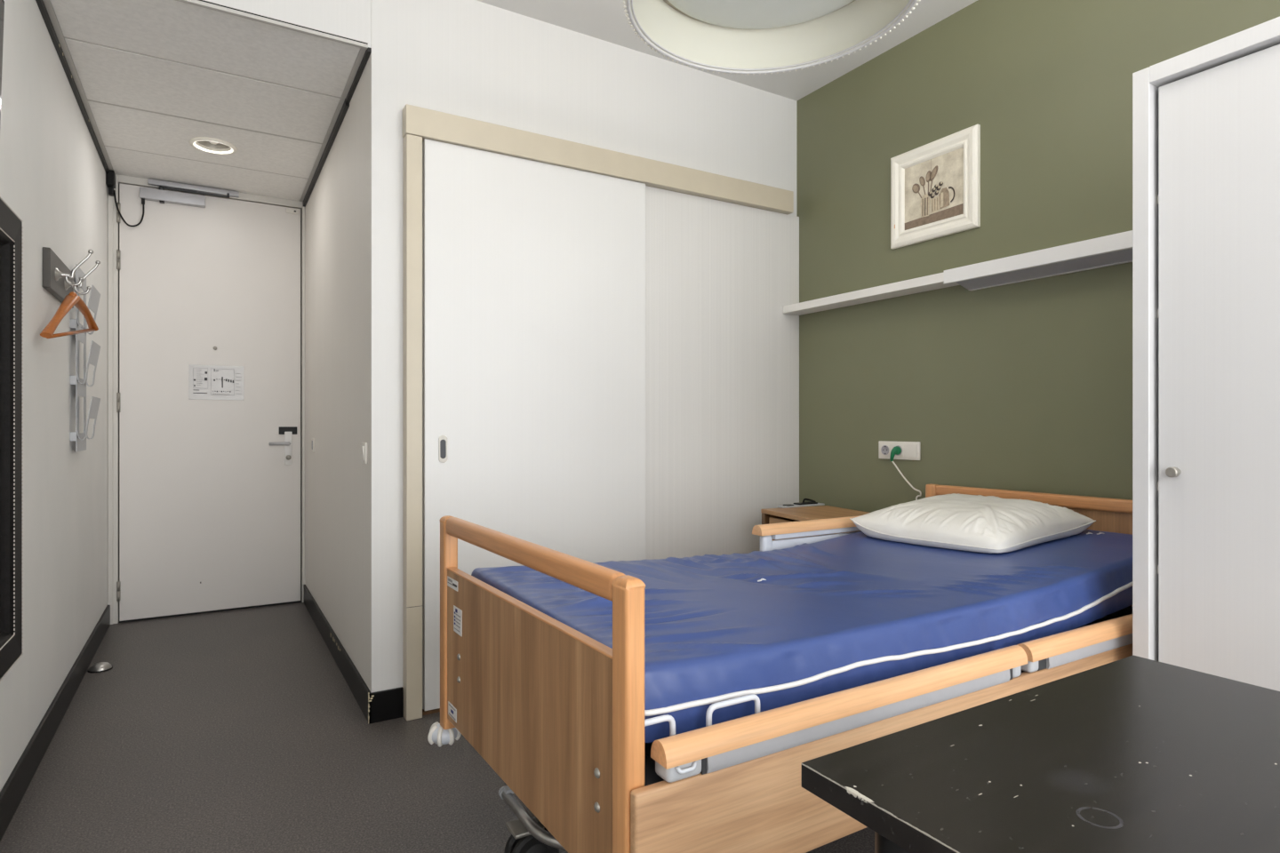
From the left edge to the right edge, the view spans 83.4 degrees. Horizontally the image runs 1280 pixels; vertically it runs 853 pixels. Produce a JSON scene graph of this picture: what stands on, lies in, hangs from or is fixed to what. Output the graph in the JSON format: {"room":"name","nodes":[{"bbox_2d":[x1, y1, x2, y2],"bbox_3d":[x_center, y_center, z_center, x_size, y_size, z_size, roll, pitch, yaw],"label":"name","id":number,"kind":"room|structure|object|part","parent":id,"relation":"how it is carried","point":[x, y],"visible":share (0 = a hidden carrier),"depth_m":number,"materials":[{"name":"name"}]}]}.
{"room":"hospital room","nodes":[
{"label":"hospital room","id":0,"kind":"room"},
{"bbox_2d":[0,0,107,791],"bbox_3d":[-1.359,-0.356,1.202,0.120,2.912,6.860,0,0,-31],"label":"wall","id":1,"kind":"structure","parent":0,"point":[52,173],"depth_m":2.54,"materials":[{"name":"paint"}]},
{"bbox_2d":[0,0,4,119],"bbox_3d":[-1.126,-0.583,1.045,0.116,0.645,1.050,0,0,-31],"label":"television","id":2,"kind":"object","parent":1,"relation":"attached to","point":[2,2],"visible":1,"depth_m":1.50,"materials":[{"name":"black plastic"}]},
{"bbox_2d":[0,196,22,681],"bbox_3d":[-1.570,0.030,1.705,0.035,1.240,0.740,0,0,-31],"label":"wall mirror","id":3,"kind":"object","parent":1,"relation":"attached to","point":[11,225],"visible":1,"depth_m":1.95,"materials":[{"name":"black wood"}]},
{"bbox_3d":[-1.580,0.030,1.700,0.008,1.060,0.560,0,0,-31],"label":"glass","id":4,"kind":"part","parent":3,"relation":"part of","materials":[{"name":"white mirror"}]},
{"bbox_2d":[0,605,110,841],"bbox_3d":[-1.276,1.044,1.194,0.012,0.112,6.560,0,0,-31],"label":"baseboard","id":5,"kind":"structure","parent":1,"relation":"attached to","point":[17,784],"depth_m":2.41,"materials":[{"name":"black plastic"}]},
{"bbox_2d":[42,247,100,308],"bbox_3d":[-2.098,-0.558,2.677,0.128,0.166,0.490,0,0,-31],"label":"coat rack","id":6,"kind":"object","parent":1,"relation":"attached to","point":[58,279],"visible":0.99,"depth_m":2.56,"materials":[{"name":"silver metal"}]},
{"bbox_2d":[40,281,98,338],"bbox_3d":[-2.006,-0.402,2.526,0.044,0.232,0.481,0,0,-22],"label":"hanger","id":7,"kind":"object","parent":6,"relation":"hanging from","point":[72,300],"visible":1,"depth_m":2.50,"materials":[{"name":"brown wood"}]},
{"bbox_2d":[35,0,109,173],"bbox_3d":[-2.409,-1.410,3.085,0.015,0.034,2.151,0,0,-31],"label":"trim","id":8,"kind":"structure","parent":1,"relation":"attached to","point":[41,5],"depth_m":2.85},
{"bbox_2d":[69,264,100,451],"bbox_3d":[-2.351,-0.282,3.046,0.074,0.765,0.267,0,0,-31],"label":"brochure rack","id":9,"kind":"object","parent":1,"relation":"attached to","point":[80,438],"visible":0.92,"depth_m":3.01,"materials":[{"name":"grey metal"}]},
{"bbox_3d":[-2.365,-0.282,3.039,0.002,0.765,0.265,0,0,-31],"label":"frame","id":10,"kind":"part","parent":9,"relation":"part of","materials":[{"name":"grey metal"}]},
{"bbox_2d":[42,0,367,201],"bbox_3d":[-1.999,-1.472,3.363,1.004,0.126,2.215,0,0,-31],"label":"ceiling","id":11,"kind":"structure","parent":0,"point":[151,77],"depth_m":2.97,"materials":[{"name":"tile"}]},
{"bbox_2d":[189,136,237,154],"bbox_3d":[-2.137,-1.446,3.598,0.208,0.089,0.208,0,0,-31],"label":"recessed light","id":12,"kind":"object","parent":11,"relation":"in","point":[205,144],"visible":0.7,"depth_m":3.63,"materials":[{"name":"beige paint"}]},
{"bbox_2d":[305,53,371,692],"bbox_3d":[-1.562,-0.306,3.708,0.100,2.812,2.353,0,0,-31],"label":"wall","id":13,"kind":"structure","parent":0,"point":[339,224],"depth_m":3.27,"materials":[{"name":"paint"}]},
{"bbox_2d":[311,438,314,452],"bbox_3d":[-1.886,0.104,4.139,0.013,0.082,0.082,0,0,-31],"label":"light switch","id":14,"kind":"object","parent":13,"relation":"attached to","point":[312,439],"visible":1,"depth_m":4.11,"materials":[{"name":"white plastic"}]},
{"bbox_2d":[303,47,371,207],"bbox_3d":[-1.561,-1.406,3.593,0.016,0.042,2.151,0,0,-31],"label":"trim","id":15,"kind":"structure","parent":13,"relation":"attached to","point":[346,105],"depth_m":3.30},
{"bbox_2d":[303,584,403,724],"bbox_3d":[-1.507,1.041,3.616,0.126,0.118,2.166,0,0,-31],"label":"baseboard","id":16,"kind":"structure","parent":13,"relation":"attached to","point":[381,706],"depth_m":2.87,"materials":[{"name":"black plastic"}]},
{"bbox_2d":[360,442,367,463],"bbox_3d":[-1.067,0.100,2.770,0.016,0.082,0.082,0,0,-31],"label":"light switch","id":17,"kind":"object","parent":13,"relation":"attached to","point":[364,445],"visible":1,"depth_m":2.75,"materials":[{"name":"white plastic"}]},
{"bbox_2d":[0,601,875,852],"bbox_3d":[0.035,1.160,2.038,3.329,0.120,6.860,0,0,-31],"label":"floor","id":18,"kind":"structure","parent":0,"point":[241,731],"depth_m":2.32,"materials":[{"name":"plastic"}]},
{"bbox_2d":[87,662,112,673],"bbox_3d":[-2.447,1.085,3.255,0.094,0.030,0.094,0,0,-31],"label":"door stop","id":19,"kind":"object","parent":18,"relation":"on","point":[101,667],"visible":1,"depth_m":3.23,"materials":[{"name":"silver metal"}]},
{"bbox_2d":[427,484,1132,852],"bbox_3d":[0.577,0.669,2.057,2.095,0.862,1.072,0,0,-31],"label":"hospital bed","id":20,"kind":"object","parent":18,"relation":"on","point":[556,712],"visible":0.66,"depth_m":1.34,"materials":[{"name":"brown wood"}]},
{"bbox_3d":[-0.518,0.524,1.944,0.039,0.568,0.047,0,0,-31],"label":"post","id":21,"kind":"part","parent":20,"relation":"part of","materials":[{"name":"orange wood"}]},
{"bbox_3d":[-0.270,0.579,1.549,0.020,0.402,0.892,0,0,-32],"label":"footboard","id":22,"kind":"part","parent":20,"relation":"part of","materials":[{"name":"brown wood"}]},
{"bbox_3d":[-0.268,0.264,1.550,0.035,0.048,0.890,0,0,-32],"label":"rail","id":23,"kind":"part","parent":20,"relation":"part of","materials":[{"name":"orange wood"}]},
{"bbox_3d":[-0.019,0.524,1.156,0.039,0.568,0.047,0,0,-31],"label":"post","id":24,"kind":"part","parent":20,"relation":"part of","materials":[{"name":"orange wood"}]},
{"bbox_3d":[0.075,0.545,1.151,0.042,0.014,0.011,0,0,-31],"label":"release lever","id":25,"kind":"part","parent":20,"relation":"part of","materials":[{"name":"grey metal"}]},
{"bbox_3d":[0.450,0.502,2.566,0.046,0.236,0.032,0,0,-31],"label":"post","id":26,"kind":"part","parent":20,"relation":"part of","materials":[{"name":"grey metal"}]},
{"bbox_2d":[471,529,1132,743],"bbox_3d":[0.597,0.456,2.077,1.951,0.228,0.931,0,0,-31],"label":"mattress","id":27,"kind":"object","parent":20,"relation":"on","point":[796,624],"visible":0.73,"depth_m":1.68,"materials":[{"name":"blue fabric"}]},
{"bbox_2d":[849,493,1095,553],"bbox_3d":[1.146,0.323,2.519,0.521,0.151,0.637,0,0,-31],"label":"pillow","id":28,"kind":"object","parent":27,"relation":"on","point":[980,524],"visible":1,"depth_m":2.35,"materials":[{"name":"white fabric"}]},
{"bbox_3d":[0.789,0.366,2.775,0.872,0.036,0.054,0,0,-31],"label":"rail","id":29,"kind":"part","parent":20,"relation":"part of","materials":[{"name":"brown wood"}]},
{"bbox_3d":[0.809,0.426,2.778,0.795,0.037,0.014,0,0,-31],"label":"guard plate","id":30,"kind":"part","parent":20,"relation":"part of","materials":[{"name":"grey metal"}]},
{"bbox_3d":[0.449,0.519,1.398,0.977,0.036,0.048,0,0,-31],"label":"rail","id":31,"kind":"part","parent":20,"relation":"part of","materials":[{"name":"brown wood"}]},
{"bbox_3d":[0.844,0.669,1.631,1.995,0.200,0.020,0,0,-31],"label":"panel","id":32,"kind":"part","parent":20,"relation":"part of","materials":[{"name":"brown wood"}]},
{"bbox_3d":[1.218,0.523,2.988,0.038,0.570,0.048,0,0,-31],"label":"post","id":33,"kind":"part","parent":20,"relation":"part of","materials":[{"name":"orange wood"}]},
{"bbox_3d":[1.459,0.260,2.586,0.036,0.044,0.890,0,0,-31],"label":"rail","id":34,"kind":"part","parent":20,"relation":"part of","materials":[{"name":"orange wood"}]},
{"bbox_3d":[1.274,0.519,1.893,0.908,0.036,0.048,0,0,-31],"label":"rail","id":35,"kind":"part","parent":20,"relation":"part of","materials":[{"name":"brown wood"}]},
{"bbox_3d":[1.465,0.525,2.589,0.020,0.490,0.935,0,0,-31],"label":"headboard","id":36,"kind":"part","parent":20,"relation":"part of","materials":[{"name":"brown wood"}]},
{"bbox_2d":[760,505,869,540],"bbox_3d":[0.817,0.724,3.179,0.372,0.692,0.462,0,0,-22],"label":"nightstand","id":37,"kind":"object","parent":18,"relation":"on","point":[769,516],"visible":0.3,"depth_m":3.21,"materials":[{"name":"brown wood"}]},
{"bbox_3d":[0.582,0.726,3.320,0.028,0.689,0.026,0,0,-22],"label":"edge post","id":38,"kind":"part","parent":37,"relation":"part of","materials":[{"name":"brown wood"}]},
{"bbox_3d":[0.674,0.480,3.102,0.016,0.136,0.405,0,0,-22],"label":"drawer","id":39,"kind":"part","parent":37,"relation":"part of","materials":[{"name":"brown wood"}]},
{"bbox_2d":[776,498,824,508],"bbox_3d":[0.767,0.361,3.431,0.265,0.033,0.056,0,0,-31],"label":"telephone","id":40,"kind":"object","parent":37,"relation":"on","point":[813,502],"visible":1,"depth_m":3.42,"materials":[{"name":"grey plastic"}]},
{"bbox_2d":[801,656,1279,852],"bbox_3d":[0.824,0.725,0.323,0.687,0.750,1.406,0,0,-31],"label":"table","id":41,"kind":"object","parent":18,"relation":"on","point":[1132,754],"visible":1,"depth_m":0.73,"materials":[{"name":"black plastic"}]},
{"bbox_3d":[0.261,0.738,0.716,0.090,0.724,0.090,0,0,-31],"label":"leg","id":42,"kind":"part","parent":41,"relation":"part of","materials":[{"name":"black plastic"}]},
{"bbox_2d":[1132,16,1279,691],"bbox_3d":[1.755,0.106,1.546,0.656,1.987,0.967,0,0,-31],"label":"wardrobe","id":43,"kind":"object","parent":18,"relation":"on","point":[1206,118],"visible":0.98,"depth_m":1.68,"materials":[{"name":"laminate"}]},
{"bbox_3d":[1.519,0.107,1.947,0.648,1.986,0.037,0,0,-31],"label":"panel","id":44,"kind":"part","parent":43,"relation":"part of","materials":[{"name":"laminate"}]},
{"bbox_3d":[1.282,0.108,1.725,0.030,0.025,0.025,0,0,-31],"label":"knob","id":45,"kind":"part","parent":43,"relation":"part of","materials":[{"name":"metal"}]},
{"bbox_3d":[1.758,-0.867,1.548,0.648,0.041,0.893,0,0,-31],"label":"panel","id":46,"kind":"part","parent":43,"relation":"part of","materials":[{"name":"laminate"}]},
{"bbox_2d":[205,0,796,709],"bbox_3d":[-0.499,-0.356,3.044,3.249,2.912,0.120,0,0,-31],"label":"wall","id":47,"kind":"structure","parent":0,"point":[475,60],"depth_m":2.88,"materials":[{"name":"white paint"}]},
{"bbox_2d":[199,0,367,44],"bbox_3d":[-1.430,-1.423,2.414,0.976,0.004,0.002,0,0,-31],"label":"trim","id":48,"kind":"structure","parent":47,"relation":"attached to","point":[199,0],"depth_m":2.52,"materials":[{"name":"black plastic"}]},
{"bbox_2d":[402,104,799,720],"bbox_3d":[-0.026,-0.054,3.223,2.013,2.308,0.058,0,0,-31],"label":"sliding door","id":49,"kind":"structure","parent":47,"relation":"in","point":[611,350],"depth_m":3.07,"materials":[{"name":"beige paint"}]},
{"bbox_3d":[-0.759,0.085,2.765,0.034,0.106,0.004,0,0,-31],"label":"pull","id":50,"kind":"part","parent":49,"relation":"part of","materials":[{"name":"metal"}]},
{"bbox_3d":[-0.403,-0.009,2.994,0.985,2.181,0.022,0,0,-31],"label":"panel","id":51,"kind":"part","parent":49,"relation":"part of","materials":[{"name":"white wood"}]},
{"bbox_3d":[0.389,-0.004,3.495,1.021,2.189,0.018,0,0,-31],"label":"panel","id":52,"kind":"part","parent":49,"relation":"part of","materials":[{"name":"white wood"}]},
{"bbox_2d":[476,0,977,101],"bbox_3d":[0.609,-1.762,1.080,3.329,0.100,4.627,0,0,-31],"label":"ceiling","id":53,"kind":"structure","parent":0,"point":[606,20],"depth_m":3.08,"materials":[{"name":"paint"}]},
{"bbox_2d":[623,0,920,75],"bbox_3d":[0.316,-1.366,1.729,0.715,0.692,0.715,0,0,41],"label":"pendant lamp","id":54,"kind":"object","parent":53,"relation":"hanging from","point":[732,36],"visible":1,"depth_m":1.96,"materials":[{"name":"white plastic"}]},
{"bbox_2d":[663,0,855,29],"bbox_3d":[0.316,-1.121,1.729,0.629,0.031,0.629,0,0,-31],"label":"diffuser","id":55,"kind":"object","parent":54,"relation":"attached to","point":[677,14],"depth_m":1.93,"materials":[{"name":"white plastic"}]},
{"bbox_2d":[796,0,1279,512],"bbox_3d":[2.033,-0.356,1.864,0.120,2.912,4.507,0,0,-31],"label":"wall","id":56,"kind":"structure","parent":0,"point":[1027,386],"depth_m":2.83,"materials":[{"name":"green paint"}]},
{"bbox_2d":[878,440,920,460],"bbox_3d":[1.157,0.104,3.194,0.014,0.080,0.225,0,0,-31],"label":"wall socket","id":57,"kind":"object","parent":56,"relation":"attached to","point":[910,451],"visible":0.88,"depth_m":3.17,"materials":[{"name":"white plastic"}]},
{"bbox_2d":[880,444,890,455],"bbox_3d":[1.114,0.104,3.259,0.004,0.054,0.054,0,0,-31],"label":"socket","id":58,"kind":"object","parent":57,"relation":"attached to","point":[885,449],"depth_m":3.25,"materials":[{"name":"grey plastic"}]},
{"bbox_2d":[893,444,903,456],"bbox_3d":[1.151,0.104,3.198,0.004,0.054,0.054,0,0,-31],"label":"socket","id":59,"kind":"object","parent":57,"relation":"attached to","point":[900,446],"depth_m":3.18,"materials":[{"name":"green plastic"}]},
{"bbox_2d":[889,446,921,500],"bbox_3d":[1.196,0.384,3.088,0.038,0.597,0.272,0,0,-33],"label":"power cord","id":60,"kind":"object","parent":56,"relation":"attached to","point":[896,451],"visible":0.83,"depth_m":3.18,"materials":[{"name":"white plastic"}]},
{"bbox_3d":[1.201,0.414,3.090,0.026,0.536,0.269,0,0,-34],"label":"cord","id":61,"kind":"part","parent":60,"relation":"part of","materials":[{"name":"white plastic"}]},
{"bbox_2d":[890,124,980,249],"bbox_3d":[1.240,-1.005,3.045,0.026,0.408,0.425,0,0,-31],"label":"picture","id":62,"kind":"object","parent":56,"relation":"attached to","point":[935,186],"visible":1,"depth_m":3.03,"materials":[{"name":"beige paint"}]},
{"bbox_2d":[904,147,963,230],"bbox_3d":[1.242,-1.005,3.047,0.003,0.272,0.289,0,0,-31],"label":"print","id":63,"kind":"object","parent":62,"relation":"attached to","point":[933,181],"depth_m":3.04,"materials":[{"name":"paper"}]},
{"bbox_2d":[783,230,1132,315],"bbox_3d":[1.395,-0.590,2.694,0.120,0.076,2.387,0,0,-31],"label":"wall shelf","id":64,"kind":"object","parent":56,"relation":"attached to","point":[1116,249],"visible":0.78,"depth_m":2.67,"materials":[{"name":"white laminate"}]},
{"bbox_2d":[957,248,1132,289],"bbox_3d":[1.651,-0.568,2.284,0.102,0.032,1.380,0,0,-31],"label":"diffuser","id":65,"kind":"object","parent":64,"relation":"attached to","point":[1086,259],"depth_m":2.56,"materials":[{"name":"grey plastic"}]},
{"bbox_3d":[-2.574,-0.306,4.322,1.004,2.812,0.140,0,0,-31],"label":"wall","id":66,"kind":"structure","parent":0,"visible":0},
{"bbox_2d":[107,174,305,624],"bbox_3d":[-2.548,-0.158,4.279,1.004,2.515,0.080,0,0,-31],"label":"door frame","id":67,"kind":"structure","parent":66,"relation":"attached to","point":[113,227],"depth_m":4.01,"materials":[{"name":"paint"}]},
{"bbox_2d":[116,183,300,621],"bbox_3d":[-2.522,-0.140,4.247,0.936,2.456,0.100,0,0,-31],"label":"door","id":68,"kind":"structure","parent":66,"relation":"in","point":[210,490],"depth_m":4.24,"materials":[{"name":"laminate"}]},
{"bbox_2d":[105,169,239,226],"bbox_3d":[-2.670,-1.268,4.125,0.636,0.288,0.082,0,0,-31],"label":"door closer","id":69,"kind":"object","parent":68,"relation":"attached to","point":[161,196],"depth_m":4.11,"materials":[{"name":"silver metal"}]},
{"bbox_3d":[-2.600,-1.394,4.191,0.450,0.028,0.033,0,0,-31],"label":"slide rail","id":70,"kind":"part","parent":69,"relation":"part of","materials":[{"name":"silver metal"}]},
{"bbox_3d":[-2.592,-1.369,4.180,0.350,0.042,0.026,0,0,-31],"label":"arm","id":71,"kind":"part","parent":69,"relation":"part of"},
{"bbox_2d":[188,364,243,400],"bbox_3d":[-2.514,-0.264,4.264,0.282,0.204,0.003,0,0,-31],"label":"evacuation plan","id":72,"kind":"object","parent":68,"relation":"attached to","point":[205,382],"visible":1,"depth_m":4.26,"materials":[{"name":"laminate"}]},
{"bbox_2d":[192,368,241,395],"bbox_3d":[-2.509,-0.269,4.266,0.247,0.158,0.001,0,0,-31],"label":"print","id":73,"kind":"object","parent":72,"relation":"attached to","point":[206,381],"depth_m":4.27},
{"bbox_3d":[-2.211,0.102,4.407,0.120,0.020,0.054,0,0,-31],"label":"lever","id":74,"kind":"part","parent":68,"relation":"part of","materials":[{"name":"silver metal"}]},
{"bbox_3d":[-2.187,0.021,4.460,0.104,0.047,0.005,0,0,-31],"label":"latch plate","id":75,"kind":"part","parent":68,"relation":"part of","materials":[{"name":"black plastic"}]},
{"bbox_3d":[-2.184,0.131,4.458,0.042,0.206,0.010,0,0,-31],"label":"handle plate","id":76,"kind":"part","parent":68,"relation":"part of","materials":[{"name":"silver metal"}]},
{"bbox_2d":[119,209,301,623],"bbox_3d":[-2.542,-0.137,4.294,0.937,2.474,0.060,0,0,-31],"label":"trim","id":77,"kind":"structure","parent":66,"relation":"attached to","point":[194,613],"depth_m":4.53,"materials":[{"name":"black plastic"}]}
]}

